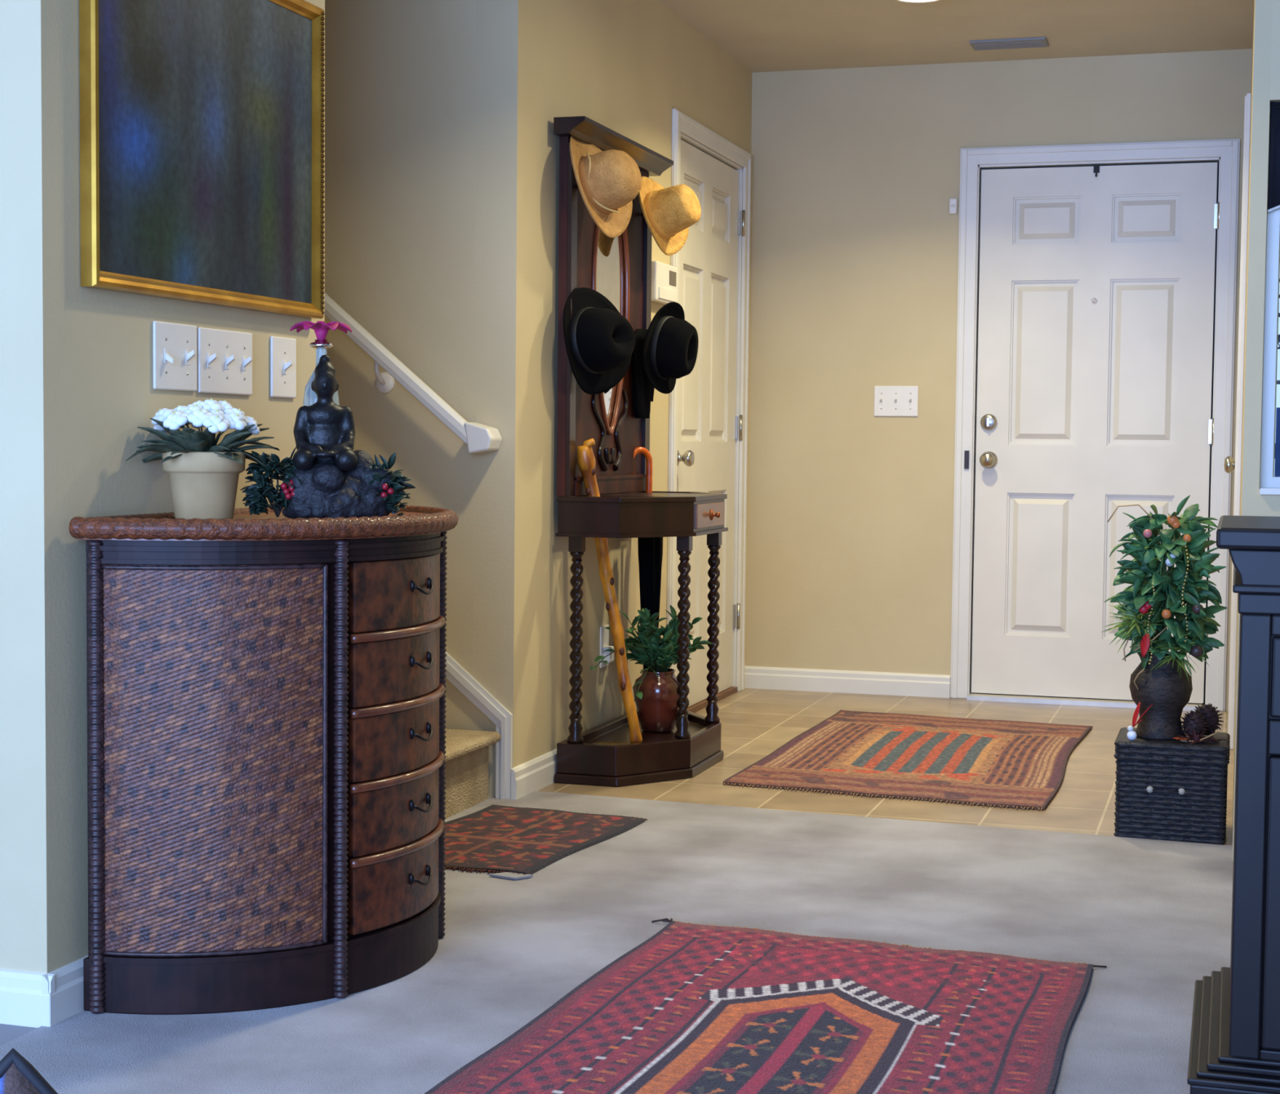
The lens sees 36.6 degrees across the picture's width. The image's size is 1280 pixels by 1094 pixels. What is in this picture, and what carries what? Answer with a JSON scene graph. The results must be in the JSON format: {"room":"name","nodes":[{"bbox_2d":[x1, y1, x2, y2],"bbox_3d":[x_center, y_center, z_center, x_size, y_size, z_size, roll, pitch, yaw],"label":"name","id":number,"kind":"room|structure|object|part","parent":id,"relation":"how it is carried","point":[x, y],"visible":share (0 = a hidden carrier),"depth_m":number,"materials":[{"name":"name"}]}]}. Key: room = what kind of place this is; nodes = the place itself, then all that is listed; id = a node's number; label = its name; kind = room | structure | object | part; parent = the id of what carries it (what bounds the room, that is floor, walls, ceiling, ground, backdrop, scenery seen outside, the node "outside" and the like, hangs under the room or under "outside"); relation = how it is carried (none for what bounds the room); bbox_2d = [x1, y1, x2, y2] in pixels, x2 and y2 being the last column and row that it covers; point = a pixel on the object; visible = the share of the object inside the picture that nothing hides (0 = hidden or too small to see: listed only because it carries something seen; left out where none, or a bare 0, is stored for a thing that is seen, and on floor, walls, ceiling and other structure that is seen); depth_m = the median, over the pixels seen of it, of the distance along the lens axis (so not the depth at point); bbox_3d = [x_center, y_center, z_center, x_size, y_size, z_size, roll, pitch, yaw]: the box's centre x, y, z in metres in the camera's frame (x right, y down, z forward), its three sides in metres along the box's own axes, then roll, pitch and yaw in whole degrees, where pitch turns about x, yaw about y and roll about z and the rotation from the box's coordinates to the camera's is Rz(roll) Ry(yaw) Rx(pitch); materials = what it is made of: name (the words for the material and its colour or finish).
{"room":"entrance hall","nodes":[
{"label":"entrance hall","id":0,"kind":"room"},
{"bbox_2d":[0,0,324,973],"bbox_3d":[-2.320,-0.486,4.108,3.130,2.440,1.022,2,3,17],"label":"wall","id":1,"kind":"structure","parent":0,"point":[77,388],"depth_m":3.22,"materials":[{"name":"beige paint"}]},
{"bbox_2d":[0,968,54,1027],"bbox_3d":[-2.477,0.713,3.674,3.145,0.088,0.016,2,3,17],"label":"baseboard","id":2,"kind":"structure","parent":1,"relation":"attached to","point":[22,1002],"depth_m":3.22,"materials":[{"name":"white paint"}]},
{"bbox_2d":[41,955,88,1026],"bbox_3d":[-0.830,0.729,3.702,0.016,0.088,1.037,2,3,17],"label":"baseboard","id":3,"kind":"structure","parent":1,"relation":"attached to","point":[67,1000],"depth_m":3.25,"materials":[{"name":"white paint"}]},
{"bbox_2d":[152,320,196,391],"bbox_3d":[-0.845,-0.349,3.551,0.022,0.123,0.149,2,3,17],"label":"switch plate","id":4,"kind":"object","parent":1,"relation":"attached to","point":[174,344],"visible":1,"depth_m":3.54,"materials":[{"name":"white plastic"}]},
{"bbox_2d":[79,0,324,318],"bbox_3d":[-0.796,-0.779,3.647,0.033,0.642,0.856,2,3,17],"label":"framed painting","id":5,"kind":"object","parent":1,"relation":"attached to","point":[202,122],"visible":1,"depth_m":3.61,"materials":[{"name":"gold metal"}]},
{"bbox_2d":[197,327,252,395],"bbox_3d":[-0.800,-0.353,3.696,0.022,0.122,0.206,2,3,17],"label":"switch plate","id":6,"kind":"object","parent":1,"relation":"attached to","point":[224,357],"visible":1,"depth_m":3.69,"materials":[{"name":"white plastic"}]},
{"bbox_2d":[270,336,296,398],"bbox_3d":[-0.721,-0.366,3.954,0.022,0.123,0.106,2,3,17],"label":"switch plate","id":7,"kind":"object","parent":1,"relation":"attached to","point":[282,349],"visible":1,"depth_m":3.95,"materials":[{"name":"white plastic"}]},
{"bbox_2d":[324,0,476,729],"bbox_3d":[-1.871,-0.572,5.766,3.010,2.440,0.120,2,3,17],"label":"wall","id":8,"kind":"structure","parent":0,"point":[400,75],"depth_m":5.31,"materials":[{"name":"beige paint"}]},
{"bbox_2d":[324,293,502,453],"bbox_3d":[-1.194,-0.978,5.428,1.706,1.411,0.086,2,3,17],"label":"handrail","id":9,"kind":"object","parent":8,"relation":"attached to","point":[479,437],"visible":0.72,"depth_m":5.24,"materials":[{"name":"white paint"}]},
{"bbox_2d":[444,651,512,799],"bbox_3d":[-1.454,-0.423,5.571,2.328,2.174,0.022,2,3,17],"label":"trim","id":10,"kind":"structure","parent":8,"relation":"attached to","point":[456,674],"depth_m":5.29,"materials":[{"name":"white paint"}]},
{"bbox_2d":[472,0,751,796],"bbox_3d":[0.008,-0.595,6.547,0.120,2.440,2.720,2,3,17],"label":"wall","id":11,"kind":"structure","parent":0,"point":[624,66],"depth_m":5.42,"materials":[{"name":"beige paint"}]},
{"bbox_2d":[511,748,556,799],"bbox_3d":[-0.124,0.612,5.992,0.016,0.088,1.496,2,3,17],"label":"baseboard","id":12,"kind":"structure","parent":11,"relation":"attached to","point":[535,774],"depth_m":5.41,"materials":[{"name":"white paint"}]},
{"bbox_2d":[599,624,613,668],"bbox_3d":[-0.100,0.309,6.019,0.030,0.130,0.080,2,3,17],"label":"wall outlet","id":13,"kind":"object","parent":11,"relation":"attached to","point":[604,633],"visible":0.94,"depth_m":6.00,"materials":[{"name":"white plastic"}]},
{"bbox_3d":[-0.111,0.309,6.022,0.006,0.130,0.080,2,3,17],"label":"plate","id":14,"kind":"part","parent":13,"relation":"part of","materials":[{"name":"white plastic"}]},
{"bbox_2d":[651,260,677,304],"bbox_3d":[0.077,-0.881,6.477,0.037,0.130,0.255,2,3,17],"label":"alarm keypad","id":15,"kind":"object","parent":11,"relation":"attached to","point":[664,276],"visible":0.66,"depth_m":6.43,"materials":[{"name":"white plastic"}]},
{"bbox_2d":[666,108,751,712],"bbox_3d":[0.227,-0.463,7.162,0.165,2.114,1.058,2,3,17],"label":"door","id":16,"kind":"structure","parent":11,"relation":"in","point":[708,406],"depth_m":7.26,"materials":[{"name":"white paint"}]},
{"bbox_2d":[0,688,1233,1093],"bbox_3d":[-0.017,0.819,3.421,8.000,0.054,8.840,2,3,17],"label":"floor","id":17,"kind":"structure","parent":0,"point":[1157,913],"depth_m":4.05,"materials":[{"name":"beige carpet"}]},
{"bbox_2d":[0,1048,57,1093],"bbox_3d":[-0.538,0.659,1.659,0.442,0.441,0.139,-1,3,-26],"label":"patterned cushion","id":18,"kind":"object","parent":17,"relation":"on","point":[18,1075],"visible":1,"depth_m":1.68,"materials":[{"name":"fabric"}]},
{"bbox_2d":[68,504,458,1014],"bbox_3d":[-0.593,0.354,3.617,0.466,0.842,0.933,2,3,17],"label":"base cabinet","id":19,"kind":"object","parent":17,"relation":"on","point":[266,695],"visible":1,"depth_m":3.29,"materials":[{"name":"brown wood"}]},
{"bbox_3d":[-0.915,0.389,3.262,0.026,0.800,0.026,2,3,17],"label":"post","id":20,"kind":"part","parent":19,"relation":"part of","materials":[{"name":"wood"}]},
{"bbox_2d":[125,398,279,519],"bbox_3d":[-0.783,-0.158,3.474,0.241,0.216,0.252,2,3,22],"label":"potted flower","id":21,"kind":"object","parent":19,"relation":"on","point":[204,474],"visible":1,"depth_m":3.43,"materials":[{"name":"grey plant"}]},
{"bbox_3d":[-0.784,-0.111,3.484,0.147,0.121,0.147,2,3,17],"label":"pot","id":22,"kind":"part","parent":21,"relation":"part of","materials":[{"name":"beige ceramic"}]},
{"bbox_3d":[-0.750,-0.184,3.461,0.062,0.072,0.017,2,3,17],"label":"stem","id":23,"kind":"part","parent":21,"relation":"part of","materials":[{"name":"green plant"}]},
{"bbox_3d":[-0.721,0.360,3.287,0.372,0.662,0.044,0,3,-13],"label":"door","id":24,"kind":"part","parent":19,"relation":"part of","materials":[{"name":"wicker"}]},
{"bbox_3d":[-0.604,0.681,3.637,0.422,0.010,0.872,2,3,17],"label":"moulding","id":25,"kind":"part","parent":19,"relation":"part of","materials":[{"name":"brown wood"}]},
{"bbox_2d":[240,446,302,517],"bbox_3d":[-0.655,-0.118,3.511,0.137,0.130,0.074,0,3,-9],"label":"greenery sprig","id":26,"kind":"object","parent":19,"relation":"on","point":[256,493],"visible":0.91,"depth_m":3.50,"materials":[{"name":"green plant"}]},
{"bbox_2d":[302,339,339,405],"bbox_3d":[-0.606,-0.226,3.680,0.068,0.333,0.068,2,3,17],"label":"glass bottle","id":27,"kind":"object","parent":19,"relation":"on","point":[310,397],"visible":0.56,"depth_m":3.66,"materials":[{"name":"clear glass"}]},
{"bbox_2d":[289,320,352,339],"bbox_3d":[-0.604,-0.409,3.668,0.117,0.034,0.114,2,3,17],"label":"flower","id":28,"kind":"object","parent":27,"relation":"on","point":[321,329],"visible":1,"depth_m":3.65,"materials":[{"name":"pink plant"}]},
{"bbox_2d":[279,355,391,518],"bbox_3d":[-0.555,-0.198,3.544,0.208,0.306,0.128,0,3,-16],"label":"seated statue","id":29,"kind":"object","parent":19,"relation":"on","point":[331,475],"visible":0.93,"depth_m":3.51,"materials":[{"name":"black stone"}]},
{"bbox_3d":[-0.520,0.387,3.368,0.026,0.800,0.026,2,3,17],"label":"post","id":30,"kind":"part","parent":19,"relation":"part of","materials":[{"name":"wood"}]},
{"bbox_2d":[363,452,415,515],"bbox_3d":[-0.461,-0.111,3.546,0.099,0.125,0.074,0,3,-6],"label":"greenery sprig","id":31,"kind":"object","parent":19,"relation":"on","point":[396,486],"visible":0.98,"depth_m":3.54,"materials":[{"name":"green plant"}]},
{"bbox_3d":[-0.440,0.615,3.583,0.071,0.120,0.376,2,3,17],"label":"drawer","id":32,"kind":"part","parent":19,"relation":"part of","materials":[{"name":"wood"}]},
{"bbox_3d":[-0.439,0.480,3.576,0.071,0.114,0.376,2,3,17],"label":"drawer","id":33,"kind":"part","parent":19,"relation":"part of","materials":[{"name":"wood"}]},
{"bbox_3d":[-0.437,0.348,3.568,0.071,0.114,0.376,2,3,17],"label":"drawer","id":34,"kind":"part","parent":19,"relation":"part of","materials":[{"name":"wood"}]},
{"bbox_3d":[-0.436,0.216,3.561,0.071,0.114,0.376,2,3,17],"label":"drawer","id":35,"kind":"part","parent":19,"relation":"part of","materials":[{"name":"wood"}]},
{"bbox_3d":[-0.434,0.080,3.554,0.071,0.124,0.376,2,3,17],"label":"drawer","id":36,"kind":"part","parent":19,"relation":"part of","materials":[{"name":"wood"}]},
{"bbox_3d":[-0.425,0.546,3.575,0.063,0.016,0.402,2,3,17],"label":"drawer rail","id":37,"kind":"part","parent":19,"relation":"part of","materials":[{"name":"brown wood"}]},
{"bbox_3d":[-0.424,0.414,3.568,0.063,0.016,0.402,2,3,17],"label":"drawer rail","id":38,"kind":"part","parent":19,"relation":"part of","materials":[{"name":"brown wood"}]},
{"bbox_3d":[-0.423,0.283,3.561,0.063,0.016,0.402,2,3,17],"label":"drawer rail","id":39,"kind":"part","parent":19,"relation":"part of","materials":[{"name":"brown wood"}]},
{"bbox_3d":[-0.421,0.151,3.554,0.063,0.016,0.402,2,3,17],"label":"drawer rail","id":40,"kind":"part","parent":19,"relation":"part of","materials":[{"name":"brown wood"}]},
{"bbox_3d":[-0.401,0.608,3.570,0.022,0.030,0.086,2,3,17],"label":"drawer pull","id":41,"kind":"part","parent":19,"relation":"part of","materials":[{"name":"metal"}]},
{"bbox_3d":[-0.399,0.473,3.563,0.022,0.030,0.086,2,3,17],"label":"drawer pull","id":42,"kind":"part","parent":19,"relation":"part of","materials":[{"name":"metal"}]},
{"bbox_3d":[-0.398,0.341,3.556,0.022,0.030,0.086,2,3,17],"label":"drawer pull","id":43,"kind":"part","parent":19,"relation":"part of","materials":[{"name":"metal"}]},
{"bbox_3d":[-0.397,0.209,3.549,0.022,0.030,0.086,2,3,17],"label":"drawer pull","id":44,"kind":"part","parent":19,"relation":"part of","materials":[{"name":"metal"}]},
{"bbox_3d":[-0.395,0.072,3.541,0.022,0.030,0.086,2,3,17],"label":"drawer pull","id":45,"kind":"part","parent":19,"relation":"part of","materials":[{"name":"metal"}]},
{"bbox_3d":[-0.391,0.366,3.784,0.026,0.800,0.026,2,3,17],"label":"post","id":46,"kind":"part","parent":19,"relation":"part of","materials":[{"name":"wood"}]},
{"bbox_2d":[444,728,501,818],"bbox_3d":[-1.823,-0.265,5.103,2.706,1.899,1.146,2,3,17],"label":"stair steps","id":47,"kind":"structure","parent":17,"relation":"on","point":[467,754],"depth_m":5.13,"materials":[{"name":"carpet"}]},
{"bbox_2d":[444,804,647,879],"bbox_3d":[-0.328,0.712,4.740,0.460,0.009,0.774,2,3,21],"label":"rug","id":48,"kind":"object","parent":17,"relation":"on","point":[511,842],"visible":0.78,"depth_m":4.75,"materials":[{"name":"fabric"}]},
{"bbox_2d":[553,115,728,786],"bbox_3d":[0.061,-0.278,5.837,0.379,1.884,0.889,2,3,17],"label":"hall tree","id":49,"kind":"object","parent":17,"relation":"on","point":[619,268],"visible":0.75,"depth_m":5.64,"materials":[{"name":"brown wood"}]},
{"bbox_3d":[-0.183,0.263,5.558,0.048,0.600,0.048,2,3,17],"label":"leg","id":50,"kind":"part","parent":49,"relation":"part of","materials":[{"name":"brown wood"}]},
{"bbox_2d":[563,287,635,394],"bbox_3d":[-0.102,-0.590,5.542,0.136,0.306,0.353,2,4,30],"label":"hat","id":51,"kind":"object","parent":49,"relation":"hanging from","point":[600,341],"visible":1,"depth_m":5.50,"materials":[{"name":"fabric"}]},
{"bbox_2d":[569,136,641,238],"bbox_3d":[-0.093,-1.025,5.510,0.192,0.290,0.351,2,3,17],"label":"straw hat","id":52,"kind":"object","parent":49,"relation":"hanging from","point":[608,181],"visible":1,"depth_m":5.44,"materials":[{"name":"beige wicker"}]},
{"bbox_3d":[-0.106,-1.036,5.514,0.090,0.172,0.190,2,3,17],"label":"chin cord","id":53,"kind":"part","parent":52,"relation":"part of","materials":[{"name":"beige fabric"}]},
{"bbox_2d":[577,438,642,743],"bbox_3d":[-0.086,0.134,5.634,0.208,0.897,0.059,0,3,-19],"label":"stick","id":54,"kind":"object","parent":49,"relation":"on","point":[586,462],"visible":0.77,"depth_m":5.63,"materials":[{"name":"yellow wood"}]},
{"bbox_3d":[-0.088,-0.190,5.885,0.021,0.054,0.684,2,3,17],"label":"rail","id":55,"kind":"part","parent":49,"relation":"part of","materials":[{"name":"brown wood"}]},
{"bbox_2d":[591,224,630,435],"bbox_3d":[-0.090,-0.744,5.857,0.020,0.810,0.400,2,3,17],"label":"mirror","id":56,"kind":"object","parent":49,"relation":"attached to","point":[611,257],"depth_m":5.91,"materials":[{"name":"brown"}]},
{"bbox_2d":[592,741,629,745],"bbox_3d":[-0.083,0.581,5.640,0.124,0.009,0.124,2,3,17],"label":"drip tray","id":57,"kind":"object","parent":49,"relation":"on","point":[612,743],"depth_m":5.68,"materials":[{"name":"gold metal"}]},
{"bbox_3d":[-0.067,-1.199,5.830,0.092,0.046,0.889,2,3,17],"label":"cornice","id":58,"kind":"part","parent":49,"relation":"part of","materials":[{"name":"brown wood"}]},
{"bbox_2d":[556,708,720,776],"bbox_3d":[0.037,0.592,5.886,0.339,0.087,0.784,2,3,17],"label":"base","id":59,"kind":"object","parent":49,"relation":"on","point":[606,748],"depth_m":5.62,"materials":[{"name":"brown wood"}]},
{"bbox_3d":[0.094,-0.047,5.802,0.302,0.010,0.826,2,4,30],"label":"apron moulding","id":60,"kind":"part","parent":49,"relation":"part of","materials":[{"name":"brown wood"}]},
{"bbox_2d":[633,446,652,492],"bbox_3d":[-0.005,0.116,6.180,0.096,0.870,0.026,-2,4,-35],"label":"cane","id":61,"kind":"object","parent":49,"relation":"on","point":[643,451],"visible":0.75,"depth_m":6.17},
{"bbox_2d":[631,328,654,418],"bbox_3d":[0.016,-0.548,6.145,0.041,0.280,0.271,2,3,17],"label":"scarf","id":62,"kind":"object","parent":49,"relation":"hanging from","point":[642,389],"visible":0.66,"depth_m":6.07,"materials":[{"name":"fabric"}]},
{"bbox_2d":[637,537,662,668],"bbox_3d":[0.031,0.199,6.135,0.077,0.700,0.077,2,3,17],"label":"folded umbrella","id":63,"kind":"object","parent":49,"relation":"on","point":[650,548],"visible":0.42,"depth_m":6.10,"materials":[{"name":"black fabric"}]},
{"bbox_2d":[590,604,711,733],"bbox_3d":[-0.046,0.374,5.897,0.504,0.394,0.266,-2,4,-44],"label":"plant","id":64,"kind":"object","parent":49,"relation":"on","point":[655,695],"visible":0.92,"depth_m":5.92,"materials":[{"name":"green plant"}]},
{"bbox_2d":[638,176,701,255],"bbox_3d":[0.099,-1.039,6.078,0.178,0.247,0.290,2,3,17],"label":"straw hat","id":65,"kind":"object","parent":49,"relation":"hanging from","point":[668,213],"visible":0.98,"depth_m":6.02,"materials":[{"name":"beige wicker"}]},
{"bbox_2d":[642,302,698,393],"bbox_3d":[0.113,-0.625,6.090,0.128,0.288,0.251,2,3,27],"label":"hat","id":66,"kind":"object","parent":49,"relation":"hanging from","point":[670,345],"visible":1,"depth_m":6.04,"materials":[{"name":"fabric"}]},
{"bbox_3d":[0.128,0.260,5.665,0.048,0.600,0.048,2,3,17],"label":"leg","id":67,"kind":"part","parent":49,"relation":"part of","materials":[{"name":"brown wood"}]},
{"bbox_3d":[0.210,-0.096,5.798,0.008,0.071,0.316,2,3,17],"label":"drawer","id":68,"kind":"part","parent":49,"relation":"part of","materials":[{"name":"brown wood"}]},
{"bbox_3d":[0.226,0.244,5.986,0.048,0.600,0.048,2,3,17],"label":"leg","id":69,"kind":"part","parent":49,"relation":"part of","materials":[{"name":"brown wood"}]},
{"bbox_3d":[0.227,-0.096,5.793,0.027,0.032,0.032,2,3,17],"label":"drawer pull","id":70,"kind":"part","parent":49,"relation":"part of","materials":[{"name":"brown wood"}]},
{"bbox_2d":[424,918,1106,1093],"bbox_3d":[0.233,0.804,3.143,0.944,0.010,1.466,2,3,17],"label":"rug","id":71,"kind":"object","parent":17,"relation":"on","point":[691,1008],"visible":1,"depth_m":3.24,"materials":[{"name":"fabric"}]},
{"bbox_2d":[723,710,1093,810],"bbox_3d":[0.912,0.651,6.152,0.946,0.010,1.719,2,3,17],"label":"rug","id":72,"kind":"object","parent":17,"relation":"on","point":[1006,763],"visible":1,"depth_m":5.97,"materials":[{"name":"fabric"}]},
{"bbox_2d":[1113,727,1230,844],"bbox_3d":[1.357,0.605,4.942,0.279,0.244,0.274,2,3,17],"label":"storage box","id":73,"kind":"object","parent":17,"relation":"on","point":[1169,790],"visible":0.97,"depth_m":4.82,"materials":[{"name":"black wicker"}]},
{"bbox_2d":[1126,702,1152,740],"bbox_3d":[1.254,0.438,4.859,0.062,0.097,0.026,2,3,17],"label":"ornament","id":74,"kind":"object","parent":73,"relation":"on","point":[1131,735],"visible":1,"depth_m":4.86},
{"bbox_2d":[1101,495,1226,740],"bbox_3d":[1.330,0.175,4.911,0.300,0.616,0.272,2,3,17],"label":"plant","id":75,"kind":"object","parent":73,"relation":"on","point":[1162,679],"visible":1,"depth_m":4.87,"materials":[{"name":"green plant"}]},
{"bbox_3d":[1.307,0.607,4.818,0.076,0.005,0.005,2,3,17],"label":"cord","id":76,"kind":"part","parent":73,"relation":"part of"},
{"bbox_3d":[1.358,0.506,4.936,0.279,0.046,0.274,2,3,17],"label":"lid","id":77,"kind":"part","parent":73,"relation":"part of","materials":[{"name":"black wicker"}]},
{"bbox_2d":[1179,710,1209,736],"bbox_3d":[1.399,0.448,4.893,0.074,0.072,0.075,2,3,17],"label":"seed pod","id":78,"kind":"object","parent":73,"relation":"on","point":[1193,720],"visible":0.98,"depth_m":4.87,"materials":[{"name":"brown plant"}]},
{"bbox_2d":[1173,731,1218,742],"bbox_3d":[1.383,0.472,4.822,0.109,0.029,0.041,2,3,17],"label":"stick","id":79,"kind":"object","parent":73,"relation":"on","point":[1216,732],"visible":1,"depth_m":4.83,"materials":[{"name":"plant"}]},
{"bbox_2d":[1177,728,1226,744],"bbox_3d":[1.403,0.472,4.836,0.119,0.037,0.069,2,3,17],"label":"leaf","id":80,"kind":"object","parent":73,"relation":"on","point":[1195,737],"visible":1,"depth_m":4.83,"materials":[{"name":"brown plant"}]},
{"bbox_2d":[1191,702,1223,735],"bbox_3d":[1.446,0.439,4.946,0.087,0.084,0.087,2,3,17],"label":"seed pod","id":81,"kind":"object","parent":73,"relation":"on","point":[1210,712],"visible":0.75,"depth_m":4.92,"materials":[{"name":"brown plant"}]},
{"bbox_2d":[1186,515,1279,1093],"bbox_3d":[1.366,0.404,2.847,1.052,0.864,0.540,2,3,17],"label":"base cabinet","id":82,"kind":"object","parent":17,"relation":"on","point":[1235,1038],"visible":1,"depth_m":2.76,"materials":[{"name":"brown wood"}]},
{"bbox_3d":[1.375,0.049,2.844,0.978,0.093,0.507,2,3,17],"label":"crown moulding","id":83,"kind":"part","parent":82,"relation":"part of","materials":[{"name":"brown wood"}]},
{"bbox_3d":[1.093,0.513,2.709,0.416,0.421,0.026,2,3,17],"label":"door","id":84,"kind":"part","parent":82,"relation":"part of","materials":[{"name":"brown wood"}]},
{"bbox_3d":[1.097,0.190,2.693,0.416,0.115,0.022,2,3,17],"label":"drawer","id":85,"kind":"part","parent":82,"relation":"part of","materials":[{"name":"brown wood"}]},
{"bbox_2d":[658,0,1253,72],"bbox_3d":[-0.009,-1.687,3.228,8.240,0.100,8.960,2,3,17],"label":"ceiling","id":86,"kind":"structure","parent":0,"point":[761,35],"depth_m":6.79,"materials":[{"name":"paint"}]},
{"bbox_2d":[896,0,940,3],"bbox_3d":[0.895,-1.773,6.198,0.204,0.031,0.204,2,3,17],"label":"recessed light","id":87,"kind":"object","parent":86,"relation":"in","point":[902,1],"visible":1,"depth_m":6.27,"materials":[{"name":"white plastic"}]},
{"bbox_2d":[902,0,933,1],"bbox_3d":[0.895,-1.773,6.198,0.156,0.022,0.156,2,3,17],"label":"diffuser","id":88,"kind":"object","parent":87,"relation":"attached to","point":[902,0],"depth_m":6.26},
{"bbox_2d":[968,36,1048,50],"bbox_3d":[1.339,-1.823,7.027,0.270,0.012,0.140,2,3,17],"label":"ceiling vent","id":89,"kind":"object","parent":86,"relation":"in","point":[1042,42],"visible":1,"depth_m":7.00,"materials":[{"name":"white metal"}]},
{"bbox_2d":[744,48,1270,711],"bbox_3d":[1.404,-0.631,7.477,2.000,2.440,0.120,2,3,17],"label":"wall","id":90,"kind":"structure","parent":0,"point":[855,171],"depth_m":7.56,"materials":[{"name":"beige paint"}]},
{"bbox_2d":[744,666,950,697],"bbox_3d":[0.810,0.531,7.648,0.825,0.088,0.016,2,3,17],"label":"baseboard","id":91,"kind":"structure","parent":90,"relation":"attached to","point":[925,685],"depth_m":7.64,"materials":[{"name":"white paint"}]},
{"bbox_2d":[874,386,918,416],"bbox_3d":[0.994,-0.567,7.532,0.172,0.118,0.022,2,3,17],"label":"switch plate","id":92,"kind":"object","parent":90,"relation":"attached to","point":[889,401],"visible":1,"depth_m":7.54,"materials":[{"name":"white plastic"}]},
{"bbox_2d":[949,198,957,214],"bbox_3d":[1.200,-1.306,7.427,0.030,0.060,0.028,2,3,17],"label":"sensor","id":93,"kind":"object","parent":90,"relation":"attached to","point":[953,202],"visible":1,"depth_m":7.42,"materials":[{"name":"white plastic"}]},
{"bbox_2d":[950,138,1239,711],"bbox_3d":[1.715,-0.458,7.356,1.023,2.114,0.165,2,3,17],"label":"door","id":94,"kind":"structure","parent":90,"relation":"in","point":[1095,322],"depth_m":7.36,"materials":[{"name":"white paint"}]},
{"bbox_3d":[1.257,-0.336,7.453,0.018,0.070,0.002,2,3,17],"label":"strike plate","id":95,"kind":"part","parent":94,"relation":"part of","materials":[{"name":"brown metal"}]},
{"bbox_2d":[1093,164,1099,177],"bbox_3d":[1.714,-1.411,7.276,0.022,0.046,0.028,2,3,17],"label":"hook","id":96,"kind":"object","parent":94,"relation":"hanging from","point":[1096,168],"visible":1,"depth_m":7.28,"materials":[{"name":"grey metal"}]},
{"bbox_2d":[1231,0,1272,860],"bbox_3d":[1.841,-0.538,5.838,0.038,2.440,2.760,2,3,17],"label":"wall","id":97,"kind":"structure","parent":0,"point":[1263,9],"depth_m":4.51,"materials":[{"name":"beige paint"}]},
{"bbox_2d":[1223,93,1251,749],"bbox_3d":[2.073,-0.418,6.673,0.107,2.114,0.888,2,3,17],"label":"door","id":98,"kind":"structure","parent":97,"relation":"in","point":[1230,464],"depth_m":6.25,"materials":[{"name":"white paint"}]},
{"bbox_2d":[1258,0,1279,516],"bbox_3d":[2.879,-0.435,4.139,2.950,2.440,0.120,2,3,17],"label":"wall","id":99,"kind":"structure","parent":0,"point":[1268,504],"depth_m":4.48,"materials":[{"name":"beige paint"}]},
{"bbox_2d":[1259,206,1279,494],"bbox_3d":[2.072,-0.565,4.358,1.268,0.912,0.105,2,3,17],"label":"window","id":100,"kind":"structure","parent":99,"relation":"in","point":[1269,479],"depth_m":4.55,"materials":[{"name":"glass"}]},
{"bbox_3d":[2.060,-0.115,4.359,1.268,0.014,0.055,2,3,17],"label":"sill","id":101,"kind":"part","parent":100,"relation":"part of","materials":[{"name":"white paint"}]},
{"bbox_2d":[1266,102,1279,212],"bbox_3d":[2.069,-0.889,4.321,1.272,0.256,0.028,2,3,17],"label":"window valance","id":102,"kind":"object","parent":100,"relation":"attached to","point":[1273,177],"visible":1,"depth_m":4.51,"materials":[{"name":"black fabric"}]},
{"bbox_3d":[2.067,-0.773,4.324,1.272,0.023,0.023,2,3,17],"label":"hem trim","id":103,"kind":"part","parent":102,"relation":"part of","materials":[{"name":"white fabric"}]},
{"bbox_3d":[2.073,-1.006,4.322,1.268,0.012,0.012,2,3,17],"label":"rod","id":104,"kind":"part","parent":102,"relation":"part of","materials":[{"name":"black"}]},
{"bbox_3d":[2.082,-0.572,4.391,1.212,0.844,0.004,2,3,17],"label":"pane","id":105,"kind":"part","parent":100,"relation":"part of","materials":[{"name":"clear glass"}]}
]}

